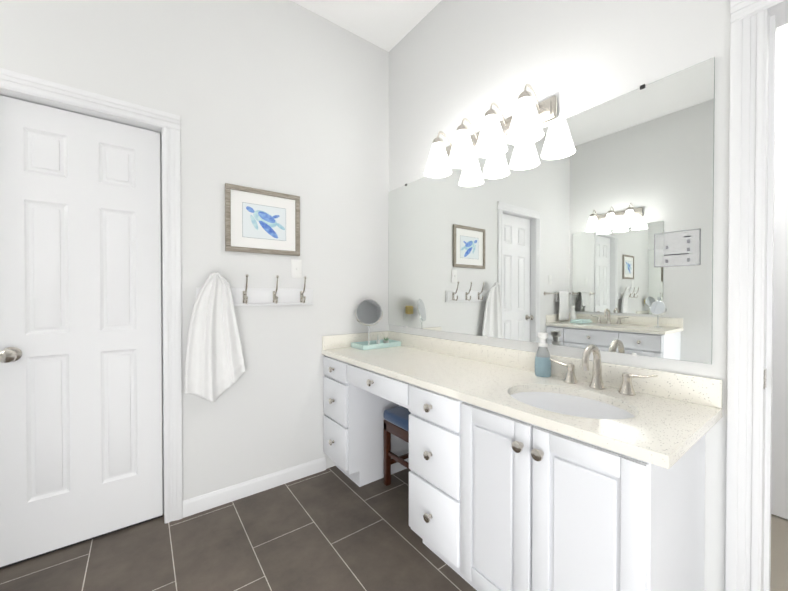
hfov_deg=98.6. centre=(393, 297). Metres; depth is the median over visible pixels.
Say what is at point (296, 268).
switch plate
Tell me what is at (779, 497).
hall door
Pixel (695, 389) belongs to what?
backsplash
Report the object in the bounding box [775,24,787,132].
wall
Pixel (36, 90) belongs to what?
door frame
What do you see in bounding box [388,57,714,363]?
mirror
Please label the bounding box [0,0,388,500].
wall
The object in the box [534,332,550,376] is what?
soap bottle
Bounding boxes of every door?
[0,95,162,568]
[771,130,787,519]
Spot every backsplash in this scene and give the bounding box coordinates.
[322,331,389,350]
[390,331,722,406]
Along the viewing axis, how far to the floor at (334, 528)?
1.57 m
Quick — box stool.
[383,406,410,485]
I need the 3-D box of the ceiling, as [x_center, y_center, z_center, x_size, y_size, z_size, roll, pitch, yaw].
[0.552,-1.914,0.432,4.290,0.100,4.420,0,1,-37]
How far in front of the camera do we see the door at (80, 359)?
1.60 m
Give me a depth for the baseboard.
2.00 m
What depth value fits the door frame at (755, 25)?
1.06 m
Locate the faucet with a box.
[546,344,657,394]
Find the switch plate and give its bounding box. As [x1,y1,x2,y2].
[291,259,301,277]
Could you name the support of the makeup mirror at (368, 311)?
attached to the countertop
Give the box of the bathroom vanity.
[322,351,704,590]
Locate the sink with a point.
(606, 411)
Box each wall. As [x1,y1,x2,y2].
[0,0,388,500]
[389,0,730,590]
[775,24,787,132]
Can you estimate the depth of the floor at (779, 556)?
1.54 m
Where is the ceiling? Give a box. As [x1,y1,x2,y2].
[291,0,440,51]
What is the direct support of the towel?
hanging from the hook rail
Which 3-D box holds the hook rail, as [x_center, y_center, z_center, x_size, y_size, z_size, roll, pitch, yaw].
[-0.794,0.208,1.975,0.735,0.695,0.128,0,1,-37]
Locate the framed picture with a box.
[225,183,299,255]
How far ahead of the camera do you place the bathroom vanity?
1.11 m
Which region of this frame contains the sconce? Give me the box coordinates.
[424,83,556,177]
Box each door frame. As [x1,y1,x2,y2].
[0,68,182,522]
[725,0,787,590]
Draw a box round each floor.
[0,466,476,590]
[770,514,787,590]
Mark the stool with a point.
(396, 421)
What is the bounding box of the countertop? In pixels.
[326,343,722,470]
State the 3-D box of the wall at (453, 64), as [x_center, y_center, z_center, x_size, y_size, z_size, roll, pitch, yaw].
[1.293,-0.344,0.925,0.120,3.050,4.300,0,1,-37]
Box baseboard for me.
[183,457,325,517]
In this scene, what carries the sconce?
attached to the wall at (453, 64)
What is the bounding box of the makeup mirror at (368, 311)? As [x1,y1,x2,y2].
[354,299,382,344]
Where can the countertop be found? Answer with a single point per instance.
(666, 430)
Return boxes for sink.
[506,383,641,426]
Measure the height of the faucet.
0.176 m
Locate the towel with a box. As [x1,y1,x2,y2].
[185,272,245,401]
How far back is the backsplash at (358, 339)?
2.39 m

